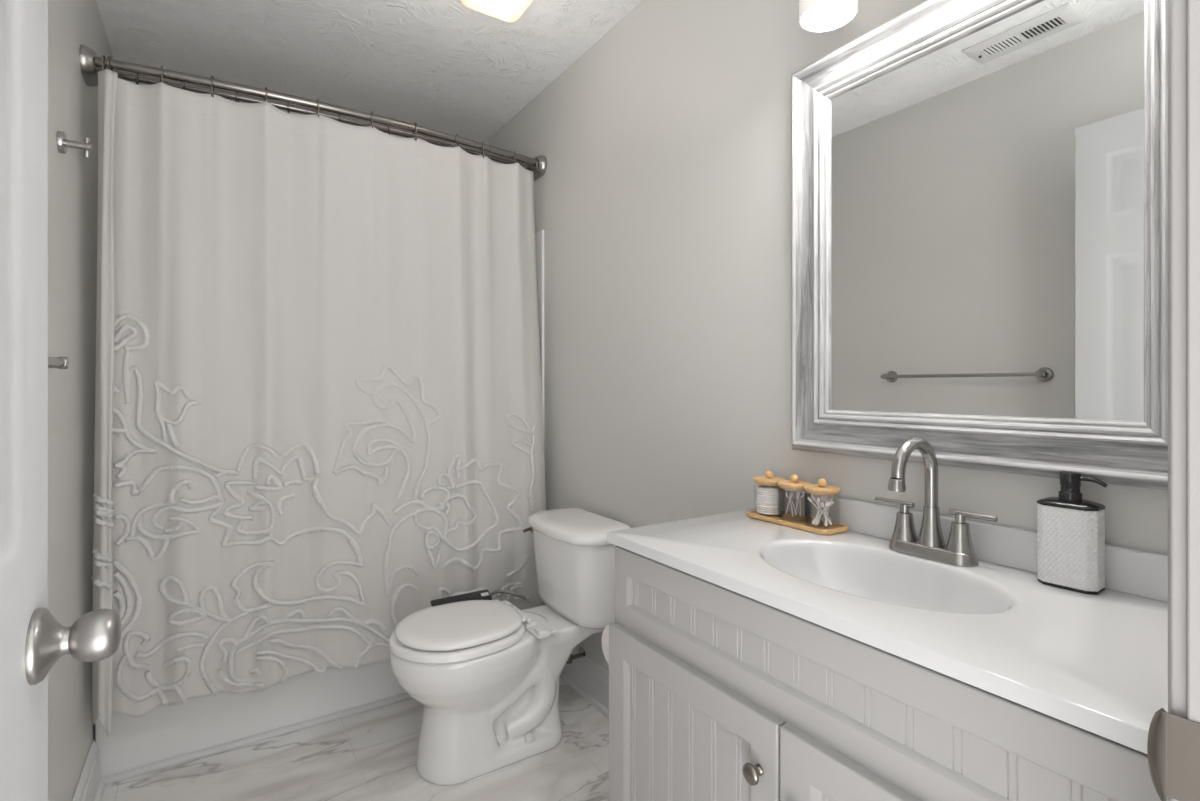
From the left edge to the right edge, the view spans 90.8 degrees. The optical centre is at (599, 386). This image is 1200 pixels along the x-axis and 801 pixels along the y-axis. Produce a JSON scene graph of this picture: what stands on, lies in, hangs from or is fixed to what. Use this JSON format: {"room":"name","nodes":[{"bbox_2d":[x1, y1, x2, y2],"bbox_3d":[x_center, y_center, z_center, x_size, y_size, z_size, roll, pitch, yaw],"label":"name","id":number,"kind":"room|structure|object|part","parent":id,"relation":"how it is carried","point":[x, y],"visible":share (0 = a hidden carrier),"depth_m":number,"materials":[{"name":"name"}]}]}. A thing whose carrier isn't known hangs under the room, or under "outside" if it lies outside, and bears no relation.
{"room":"bathroom","nodes":[
{"label":"bathroom","id":0,"kind":"room"},
{"bbox_2d":[48,0,113,800],"bbox_3d":[-1.165,-0.059,1.123,0.135,2.457,3.147,0,0,-33],"label":"wall","id":1,"kind":"structure","parent":0,"point":[72,104],"depth_m":1.53,"materials":[{"name":"white paint"}]},
{"bbox_2d":[48,357,68,368],"bbox_3d":[-0.924,-0.048,0.909,0.068,0.054,0.662,0,0,-33],"label":"towel bar","id":2,"kind":"object","parent":1,"relation":"attached to","point":[53,362],"visible":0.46,"depth_m":1.16,"materials":[{"name":"silver metal"}]},
{"bbox_2d":[56,131,91,158],"bbox_3d":[-1.304,-0.602,1.472,0.062,0.052,0.052,0,0,-33],"label":"robe hook","id":3,"kind":"object","parent":1,"relation":"attached to","point":[63,143],"visible":1,"depth_m":1.46,"materials":[{"name":"silver metal"}]},
{"bbox_3d":[-1.325,-0.602,1.458,0.012,0.052,0.052,0,0,-33],"label":"wall plate","id":4,"kind":"part","parent":3,"relation":"part of","materials":[{"name":"silver metal"}]},
{"bbox_3d":[-1.300,-0.602,1.474,0.052,0.018,0.018,0,0,-33],"label":"stem","id":5,"kind":"part","parent":3,"relation":"part of","materials":[{"name":"silver metal"}]},
{"bbox_2d":[72,740,105,800],"bbox_3d":[-0.888,1.099,0.848,0.030,0.143,2.114,0,0,-33],"label":"baseboard","id":6,"kind":"structure","parent":1,"relation":"attached to","point":[90,787],"depth_m":1.64,"materials":[{"name":"white paint"}]},
{"bbox_2d":[79,44,546,180],"bbox_3d":[-0.891,-0.958,2.163,1.518,0.086,0.190,0,0,-33],"label":"shower curtain rod","id":7,"kind":"object","parent":1,"relation":"attached to","point":[90,63],"visible":0.84,"depth_m":2.00,"materials":[{"name":"grey metal"}]},
{"bbox_2d":[101,55,105,69],"bbox_3d":[-1.471,-0.949,1.757,0.009,0.070,0.042,0,0,-28],"label":"curtain ring","id":8,"kind":"object","parent":7,"relation":"hanging from","point":[103,56],"visible":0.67,"depth_m":1.74,"materials":[{"name":"silver metal"}]},
{"bbox_2d":[107,56,112,70],"bbox_3d":[-1.458,-0.949,1.762,0.009,0.070,0.042,0,0,-24],"label":"curtain ring","id":9,"kind":"object","parent":7,"relation":"hanging from","point":[108,57],"visible":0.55,"depth_m":1.75,"materials":[{"name":"silver metal"}]},
{"bbox_2d":[160,66,162,82],"bbox_3d":[-1.344,-0.949,1.815,0.009,0.070,0.042,0,0,-37],"label":"curtain ring","id":10,"kind":"object","parent":7,"relation":"hanging from","point":[161,78],"visible":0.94,"depth_m":1.80,"materials":[{"name":"silver metal"}]},
{"bbox_2d":[210,76,214,97],"bbox_3d":[-1.225,-0.949,1.874,0.009,0.070,0.042,0,0,-21],"label":"curtain ring","id":11,"kind":"object","parent":7,"relation":"hanging from","point":[211,79],"visible":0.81,"depth_m":1.86,"materials":[{"name":"silver metal"}]},
{"bbox_3d":[-0.862,-0.962,2.125,1.505,0.027,0.094,0,0,-33],"label":"rod","id":12,"kind":"part","parent":7,"relation":"part of","materials":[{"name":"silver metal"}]},
{"bbox_3d":[-0.899,-0.962,2.182,1.504,0.025,0.092,0,0,-33],"label":"rod","id":13,"kind":"part","parent":7,"relation":"part of","materials":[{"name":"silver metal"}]},
{"bbox_2d":[316,99,319,116],"bbox_3d":[-0.963,-0.949,2.021,0.009,0.070,0.042,0,0,-29],"label":"curtain ring","id":14,"kind":"object","parent":7,"relation":"hanging from","point":[317,110],"visible":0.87,"depth_m":2.01,"materials":[{"name":"silver metal"}]},
{"bbox_2d":[91,69,545,735],"bbox_3d":[-0.836,0.021,2.079,1.447,1.899,0.191,0,0,-34],"label":"shower curtain","id":15,"kind":"object","parent":7,"relation":"hanging from","point":[319,412],"visible":0.95,"depth_m":1.97,"materials":[{"name":"white fabric"}]},
{"bbox_2d":[371,111,372,127],"bbox_3d":[-0.815,-0.949,2.116,0.009,0.070,0.042,0,0,-21],"label":"curtain ring","id":16,"kind":"object","parent":7,"relation":"hanging from","point":[371,111],"visible":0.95,"depth_m":2.10,"materials":[{"name":"silver metal"}]},
{"bbox_2d":[413,122,416,140],"bbox_3d":[-0.688,-0.949,2.203,0.009,0.070,0.042,0,0,-33],"label":"curtain ring","id":17,"kind":"object","parent":7,"relation":"hanging from","point":[415,139],"visible":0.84,"depth_m":2.19,"materials":[{"name":"silver metal"}]},
{"bbox_2d":[119,70,437,145],"bbox_3d":[-1.331,-0.059,2.833,1.725,2.457,0.100,0,0,-33],"label":"wall","id":18,"kind":"structure","parent":0,"point":[119,70],"depth_m":2.70,"materials":[{"name":"white paint"}]},
{"bbox_2d":[535,230,543,432],"bbox_3d":[-1.086,0.049,2.466,1.514,1.453,0.781,0,0,-33],"label":"tub surround","id":19,"kind":"object","parent":18,"relation":"attached to","point":[539,236],"visible":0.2,"depth_m":2.55,"materials":[{"name":"white plastic"}]},
{"bbox_2d":[102,678,608,800],"bbox_3d":[-0.486,1.195,1.565,1.735,0.050,3.147,0,0,-33],"label":"floor","id":20,"kind":"structure","parent":0,"point":[370,755],"depth_m":1.80,"materials":[{"name":"tile"}]},
{"bbox_2d":[95,661,406,777],"bbox_3d":[-1.071,0.974,2.466,1.484,0.391,0.792,0,0,-33],"label":"bathtub","id":21,"kind":"object","parent":20,"relation":"on","point":[167,732],"visible":0.05,"depth_m":1.92,"materials":[{"name":"white ceramic"}]},
{"bbox_2d":[100,693,411,784],"bbox_3d":[-0.862,1.160,2.133,1.446,0.018,0.016,0,0,-33],"label":"trim","id":22,"kind":"structure","parent":21,"relation":"attached to","point":[137,771],"depth_m":1.94,"materials":[{"name":"white paint"}]},
{"bbox_2d":[389,507,630,784],"bbox_3d":[-0.311,0.818,1.951,0.735,0.705,0.458,0,0,-33],"label":"toilet","id":23,"kind":"object","parent":20,"relation":"on","point":[487,687],"visible":0.98,"depth_m":1.86,"materials":[{"name":"white ceramic"}]},
{"bbox_3d":[-0.442,0.740,1.861,0.384,0.023,0.336,0,0,-33],"label":"seat lid","id":24,"kind":"part","parent":23,"relation":"part of","materials":[{"name":"white plastic"}]},
{"bbox_2d":[430,589,561,638],"bbox_3d":[-0.341,0.775,1.976,0.333,0.070,0.412,0,0,-33],"label":"bidet attachment","id":25,"kind":"object","parent":23,"relation":"attached to","point":[539,631],"visible":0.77,"depth_m":2.08,"materials":[{"name":"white plastic"}]},
{"bbox_3d":[-0.489,0.754,2.095,0.212,0.028,0.050,0,0,-33],"label":"control panel","id":26,"kind":"part","parent":25,"relation":"part of","materials":[{"name":"black plastic"}]},
{"bbox_3d":[-0.323,0.772,1.968,0.169,0.020,0.380,0,0,-33],"label":"mounting plate","id":27,"kind":"part","parent":25,"relation":"part of","materials":[{"name":"white plastic"}]},
{"bbox_3d":[-0.314,0.976,1.944,0.723,0.388,0.361,0,0,-33],"label":"bowl","id":28,"kind":"part","parent":23,"relation":"part of","materials":[{"name":"white ceramic"}]},
{"bbox_3d":[-0.267,0.538,2.238,0.029,0.026,0.044,0,0,36],"label":"flush lever","id":29,"kind":"part","parent":23,"relation":"part of","materials":[{"name":"silver metal"}]},
{"bbox_3d":[-0.089,0.652,2.091,0.210,0.288,0.424,0,0,-33],"label":"tank","id":30,"kind":"part","parent":23,"relation":"part of","materials":[{"name":"white ceramic"}]},
{"bbox_3d":[-0.096,0.487,2.086,0.226,0.045,0.450,0,0,-33],"label":"tank lid","id":31,"kind":"part","parent":23,"relation":"part of","materials":[{"name":"white ceramic"}]},
{"bbox_2d":[609,546,1167,800],"bbox_3d":[0.463,0.758,1.012,0.503,0.821,0.951,0,0,-33],"label":"vanity cabinet","id":32,"kind":"object","parent":20,"relation":"on","point":[717,693],"visible":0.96,"depth_m":0.89,"materials":[{"name":"grey paint"}]},
{"bbox_3d":[0.151,0.791,1.095,0.019,0.557,0.458,0,0,-33],"label":"cabinet door","id":33,"kind":"part","parent":32,"relation":"part of","materials":[{"name":"grey paint"}]},
{"bbox_3d":[0.238,0.599,0.920,0.026,0.031,0.031,0,0,-33],"label":"cabinet knob","id":34,"kind":"part","parent":32,"relation":"part of","materials":[{"name":"silver metal"}]},
{"bbox_3d":[0.398,0.791,0.717,0.019,0.557,0.435,0,0,-33],"label":"cabinet door","id":35,"kind":"part","parent":32,"relation":"part of","materials":[{"name":"grey paint"}]},
{"bbox_2d":[607,483,1167,753],"bbox_3d":[0.466,0.346,1.035,0.472,0.194,0.925,0,0,-33],"label":"countertop","id":36,"kind":"structure","parent":32,"relation":"on","point":[1097,664],"depth_m":0.88,"materials":[{"name":"white stone"}]},
{"bbox_2d":[747,510,847,534],"bbox_3d":[0.452,0.310,1.373,0.089,0.010,0.233,0,0,-33],"label":"bamboo tray","id":37,"kind":"object","parent":36,"relation":"on","point":[801,522],"visible":0.77,"depth_m":1.35,"materials":[{"name":"brown wood"}]},
{"bbox_2d":[753,471,785,485],"bbox_3d":[0.410,0.255,1.435,0.076,0.106,0.076,0,0,-33],"label":"lid","id":38,"kind":"object","parent":37,"relation":"on","point":[768,479],"visible":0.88,"depth_m":1.42,"materials":[{"name":"brown wood"}]},
{"bbox_3d":[0.410,0.212,1.435,0.020,0.020,0.020,0,0,-33],"label":"lid knob","id":39,"kind":"part","parent":38,"relation":"part of","materials":[{"name":"brown wood"}]},
{"bbox_2d":[757,510,781,514],"bbox_3d":[0.410,0.302,1.435,0.059,0.005,0.059,0,0,-33],"label":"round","id":40,"kind":"object","parent":38,"relation":"in","point":[758,511],"visible":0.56,"depth_m":1.41,"materials":[{"name":"white fabric"}]},
{"bbox_2d":[758,508,782,512],"bbox_3d":[0.412,0.296,1.434,0.059,0.005,0.059,0,0,-33],"label":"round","id":41,"kind":"object","parent":40,"relation":"on","point":[781,510],"visible":0.54,"depth_m":1.41,"materials":[{"name":"white fabric"}]},
{"bbox_2d":[757,506,781,510],"bbox_3d":[0.411,0.291,1.435,0.059,0.005,0.059,0,0,-33],"label":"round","id":42,"kind":"object","parent":41,"relation":"on","point":[775,509],"visible":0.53,"depth_m":1.41,"materials":[{"name":"white fabric"}]},
{"bbox_2d":[757,504,781,508],"bbox_3d":[0.410,0.286,1.433,0.059,0.005,0.059,0,0,-33],"label":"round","id":43,"kind":"object","parent":42,"relation":"on","point":[758,505],"visible":0.56,"depth_m":1.41,"materials":[{"name":"white fabric"}]},
{"bbox_2d":[756,501,780,505],"bbox_3d":[0.409,0.281,1.435,0.059,0.005,0.059,0,0,-33],"label":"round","id":44,"kind":"object","parent":43,"relation":"on","point":[763,504],"visible":0.49,"depth_m":1.41,"materials":[{"name":"white fabric"}]},
{"bbox_2d":[756,499,780,503],"bbox_3d":[0.409,0.276,1.434,0.059,0.005,0.059,0,0,-33],"label":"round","id":45,"kind":"object","parent":44,"relation":"on","point":[757,500],"visible":0.52,"depth_m":1.41,"materials":[{"name":"white fabric"}]},
{"bbox_2d":[757,497,781,501],"bbox_3d":[0.411,0.271,1.435,0.059,0.005,0.059,0,0,-33],"label":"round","id":46,"kind":"object","parent":45,"relation":"on","point":[760,499],"visible":0.48,"depth_m":1.41,"materials":[{"name":"white fabric"}]},
{"bbox_2d":[757,495,781,499],"bbox_3d":[0.411,0.265,1.434,0.059,0.005,0.059,0,0,-33],"label":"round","id":47,"kind":"object","parent":46,"relation":"on","point":[767,498],"visible":0.49,"depth_m":1.41,"materials":[{"name":"white fabric"}]},
{"bbox_2d":[757,493,781,497],"bbox_3d":[0.409,0.260,1.433,0.059,0.005,0.059,0,0,-33],"label":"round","id":48,"kind":"object","parent":47,"relation":"on","point":[758,494],"visible":0.63,"depth_m":1.41,"materials":[{"name":"white fabric"}]},
{"bbox_2d":[757,491,781,494],"bbox_3d":[0.411,0.255,1.435,0.059,0.005,0.059,0,0,-33],"label":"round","id":49,"kind":"object","parent":48,"relation":"on","point":[779,493],"visible":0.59,"depth_m":1.41,"materials":[{"name":"white fabric"}]},
{"bbox_2d":[756,489,781,492],"bbox_3d":[0.409,0.250,1.435,0.059,0.005,0.059,0,0,-33],"label":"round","id":50,"kind":"object","parent":49,"relation":"on","point":[758,490],"visible":0.53,"depth_m":1.41,"materials":[{"name":"white fabric"}]},
{"bbox_2d":[757,485,781,490],"bbox_3d":[0.410,0.244,1.434,0.059,0.005,0.059,0,0,-33],"label":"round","id":51,"kind":"object","parent":50,"relation":"on","point":[760,487],"visible":0.91,"depth_m":1.42,"materials":[{"name":"white fabric"}]},
{"bbox_3d":[0.410,0.227,1.435,0.076,0.013,0.076,0,0,-33],"label":"lid","id":52,"kind":"part","parent":38,"relation":"part of","materials":[{"name":"brown wood"}]},
{"bbox_2d":[777,474,811,489],"bbox_3d":[0.451,0.255,1.372,0.076,0.106,0.076,0,0,-33],"label":"lid","id":53,"kind":"object","parent":37,"relation":"on","point":[794,483],"visible":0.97,"depth_m":1.35,"materials":[{"name":"brown wood"}]},
{"bbox_2d":[786,492,792,515],"bbox_3d":[0.440,0.269,1.368,0.011,0.055,0.023,0,0,-31],"label":"pick","id":54,"kind":"object","parent":53,"relation":"in","point":[786,492],"visible":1,"depth_m":1.37,"materials":[{"name":"white plastic"}]},
{"bbox_3d":[0.451,0.227,1.372,0.076,0.013,0.076,0,0,-33],"label":"lid","id":55,"kind":"part","parent":53,"relation":"part of","materials":[{"name":"brown wood"}]},
{"bbox_3d":[0.451,0.212,1.372,0.020,0.020,0.020,0,0,-33],"label":"lid knob","id":56,"kind":"part","parent":53,"relation":"part of","materials":[{"name":"brown wood"}]},
{"bbox_2d":[795,492,798,515],"bbox_3d":[0.452,0.269,1.356,0.003,0.056,0.025,0,0,4],"label":"pick","id":57,"kind":"object","parent":53,"relation":"in","point":[797,495],"visible":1,"depth_m":1.36,"materials":[{"name":"white plastic"}]},
{"bbox_2d":[797,491,803,515],"bbox_3d":[0.462,0.270,1.369,0.012,0.055,0.022,0,0,40],"label":"pick","id":58,"kind":"object","parent":53,"relation":"in","point":[797,491],"visible":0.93,"depth_m":1.37,"materials":[{"name":"white plastic"}]},
{"bbox_2d":[804,479,840,494],"bbox_3d":[0.492,0.255,1.309,0.076,0.106,0.076,0,0,-33],"label":"lid","id":59,"kind":"object","parent":37,"relation":"on","point":[821,488],"visible":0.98,"depth_m":1.29,"materials":[{"name":"brown wood"}]},
{"bbox_2d":[807,497,827,521],"bbox_3d":[0.486,0.273,1.318,0.055,0.059,0.006,0,0,-13],"label":"cotton swab","id":60,"kind":"object","parent":59,"relation":"in","point":[809,498],"visible":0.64,"depth_m":1.31,"materials":[{"name":"white"}]},
{"bbox_2d":[811,494,831,524],"bbox_3d":[0.492,0.272,1.316,0.006,0.061,0.053,0,0,-36],"label":"cotton swab","id":61,"kind":"object","parent":59,"relation":"in","point":[812,496],"visible":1,"depth_m":1.32,"materials":[{"name":"white"}]},
{"bbox_2d":[815,498,829,524],"bbox_3d":[0.494,0.275,1.311,0.060,0.054,0.006,0,0,-40],"label":"cotton swab","id":62,"kind":"object","parent":59,"relation":"in","point":[817,521],"visible":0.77,"depth_m":1.30,"materials":[{"name":"white"}]},
{"bbox_3d":[0.492,0.227,1.309,0.076,0.013,0.076,0,0,-33],"label":"lid","id":63,"kind":"part","parent":59,"relation":"part of","materials":[{"name":"brown wood"}]},
{"bbox_3d":[0.492,0.212,1.309,0.020,0.020,0.020,0,0,-33],"label":"lid knob","id":64,"kind":"part","parent":59,"relation":"part of","materials":[{"name":"brown wood"}]},
{"bbox_2d":[813,497,832,524],"bbox_3d":[0.494,0.275,1.312,0.058,0.056,0.006,0,0,-26],"label":"cotton swab","id":65,"kind":"object","parent":59,"relation":"in","point":[831,498],"visible":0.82,"depth_m":1.31,"materials":[{"name":"white"}]},
{"bbox_2d":[820,503,831,521],"bbox_3d":[0.498,0.276,1.303,0.006,0.052,0.062,0,0,40],"label":"cotton swab","id":66,"kind":"object","parent":59,"relation":"in","point":[821,504],"visible":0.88,"depth_m":1.30,"materials":[{"name":"white"}]},
{"bbox_2d":[825,498,827,525],"bbox_3d":[0.500,0.274,1.309,0.006,0.057,0.057,0,0,21],"label":"cotton swab","id":67,"kind":"object","parent":59,"relation":"in","point":[826,522],"visible":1,"depth_m":1.29,"materials":[{"name":"white"}]},
{"bbox_2d":[875,437,997,566],"bbox_3d":[0.606,0.203,1.109,0.177,0.225,0.176,0,0,7],"label":"faucet","id":68,"kind":"object","parent":36,"relation":"on","point":[959,550],"visible":1,"depth_m":1.09,"materials":[{"name":"silver metal"}]},
{"bbox_3d":[0.581,0.232,1.168,0.017,0.021,0.076,0,0,-33],"label":"lever","id":69,"kind":"part","parent":68,"relation":"part of","materials":[{"name":"silver metal"}]},
{"bbox_3d":[0.592,0.269,1.150,0.045,0.052,0.045,0,0,-33],"label":"handle","id":70,"kind":"part","parent":68,"relation":"part of","materials":[{"name":"silver metal"}]},
{"bbox_3d":[0.570,0.158,1.075,0.140,0.135,0.029,0,0,-33],"label":"spout","id":71,"kind":"part","parent":68,"relation":"part of","materials":[{"name":"silver metal"}]},
{"bbox_3d":[0.620,0.304,1.107,0.055,0.022,0.158,0,0,-33],"label":"plate","id":72,"kind":"part","parent":68,"relation":"part of","materials":[{"name":"silver metal"}]},
{"bbox_3d":[0.648,0.269,1.065,0.045,0.052,0.045,0,0,-33],"label":"handle","id":73,"kind":"part","parent":68,"relation":"part of","materials":[{"name":"silver metal"}]},
{"bbox_3d":[0.659,0.232,1.047,0.017,0.021,0.076,0,0,-33],"label":"lever","id":74,"kind":"part","parent":68,"relation":"part of","materials":[{"name":"silver metal"}]},
{"bbox_2d":[1037,472,1107,594],"bbox_3d":[0.749,0.226,0.937,0.057,0.180,0.086,0,0,-35],"label":"soap dispenser","id":75,"kind":"object","parent":36,"relation":"on","point":[1070,527],"visible":1,"depth_m":0.92,"materials":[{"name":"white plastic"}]},
{"bbox_2d":[1037,504,1104,591],"bbox_3d":[0.747,0.250,0.940,0.056,0.122,0.078,0,0,-35],"label":"bottle","id":76,"kind":"object","parent":75,"relation":"attached to","point":[1070,537],"depth_m":0.92,"materials":[{"name":"white plastic"}]},
{"bbox_2d":[96,0,641,148],"bbox_3d":[-0.486,-1.312,1.565,1.735,0.050,3.147,0,0,-33],"label":"ceiling","id":77,"kind":"structure","parent":0,"point":[447,66],"depth_m":2.25,"materials":[{"name":"white paint"}]},
{"bbox_2d":[461,0,533,21],"bbox_3d":[-0.318,-1.248,1.864,0.264,0.078,0.264,0,0,-33],"label":"ceiling light","id":78,"kind":"object","parent":77,"relation":"attached to","point":[505,10],"visible":1,"depth_m":1.89,"materials":[{"name":"white glass"}]},
{"bbox_2d":[478,0,1167,670],"bbox_3d":[0.182,-0.059,2.001,0.100,2.457,3.147,0,0,-33],"label":"wall","id":79,"kind":"structure","parent":0,"point":[663,197],"depth_m":1.80,"materials":[{"name":"white paint"}]},
{"bbox_2d":[567,646,585,663],"bbox_3d":[-0.115,0.925,2.259,0.112,0.280,0.060,0,0,-33],"label":"shutoff valve","id":80,"kind":"object","parent":79,"relation":"attached to","point":[581,651],"visible":0.38,"depth_m":2.27,"materials":[{"name":"silver metal"}]},
{"bbox_2d":[560,648,608,717],"bbox_3d":[0.087,1.099,2.027,0.028,0.143,1.202,0,0,-33],"label":"baseboard","id":81,"kind":"structure","parent":79,"relation":"attached to","point":[584,675],"depth_m":2.22,"materials":[{"name":"white paint"}]},
{"bbox_2d":[799,0,857,32],"bbox_3d":[0.616,-0.889,1.066,0.192,0.252,0.600,0,0,-33],"label":"vanity light","id":82,"kind":"object","parent":79,"relation":"attached to","point":[817,16],"visible":1,"depth_m":1.22,"materials":[{"name":"white glass"}]},
{"bbox_2d":[753,483,1167,601],"bbox_3d":[0.656,0.283,1.159,0.019,0.068,0.922,0,0,-33],"label":"backsplash","id":83,"kind":"structure","parent":79,"relation":"attached to","point":[1139,572],"depth_m":1.05,"materials":[{"name":"white stone"}]},
{"bbox_2d":[792,0,1167,489],"bbox_3d":[0.667,-0.300,1.114,0.052,0.900,0.737,0,0,-33],"label":"framed mirror","id":84,"kind":"object","parent":79,"relation":"attached to","point":[980,187],"visible":0.94,"depth_m":1.07,"materials":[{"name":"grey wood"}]},
{"bbox_3d":[0.493,-0.300,1.381,0.052,0.900,0.098,0,0,-33],"label":"rail","id":85,"kind":"part","parent":84,"relation":"part of","materials":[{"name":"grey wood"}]},
{"bbox_3d":[0.667,-0.701,1.114,0.052,0.098,0.737,0,0,-33],"label":"rail","id":86,"kind":"part","parent":84,"relation":"part of","materials":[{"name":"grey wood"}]},
{"bbox_3d":[0.667,0.101,1.114,0.052,0.098,0.737,0,0,-33],"label":"rail","id":87,"kind":"part","parent":84,"relation":"part of","materials":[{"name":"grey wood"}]},
{"bbox_3d":[0.841,-0.300,0.846,0.052,0.900,0.098,0,0,-33],"label":"rail","id":88,"kind":"part","parent":84,"relation":"part of","materials":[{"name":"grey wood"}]},
{"bbox_3d":[0.331,-0.058,0.288,1.520,2.457,0.115,0,0,-33],"label":"wall","id":89,"kind":"structure","parent":0,"visible":0},
{"bbox_2d":[0,0,121,800],"bbox_3d":[-0.395,0.136,0.311,0.163,2.052,0.696,0,0,-33],"label":"door","id":90,"kind":"structure","parent":89,"relation":"in","point":[32,640],"depth_m":0.54,"materials":[{"name":"grey paint"}]},
{"bbox_3d":[-0.498,0.245,0.584,0.039,0.049,0.049,0,0,-33],"label":"knob","id":91,"kind":"part","parent":90,"relation":"part of","materials":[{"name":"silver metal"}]},
{"bbox_2d":[1147,0,1199,800],"bbox_3d":[0.442,0.122,0.373,0.073,2.095,0.136,0,0,-33],"label":"trim","id":92,"kind":"structure","parent":89,"relation":"attached to","point":[1173,743],"depth_m":0.40,"materials":[{"name":"grey paint"}]},
{"bbox_3d":[0.398,0.255,0.396,0.005,0.063,0.049,0,0,-33],"label":"strike plate","id":93,"kind":"part","parent":92,"relation":"part of","materials":[{"name":"silver metal"}]},
{"bbox_3d":[0.102,0.594,1.385,0.144,0.036,0.068,0,0,-33],"label":"toilet paper holder","id":94,"kind":"object","parent":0,"visible":0},
{"bbox_2d":[602,625,608,664],"bbox_3d":[0.074,0.606,1.399,0.101,0.105,0.105,0,0,-33],"label":"toilet paper roll","id":95,"kind":"object","parent":94,"relation":"on","point":[605,635],"visible":0.09,"depth_m":1.40,"materials":[{"name":"white paper"}]}
]}

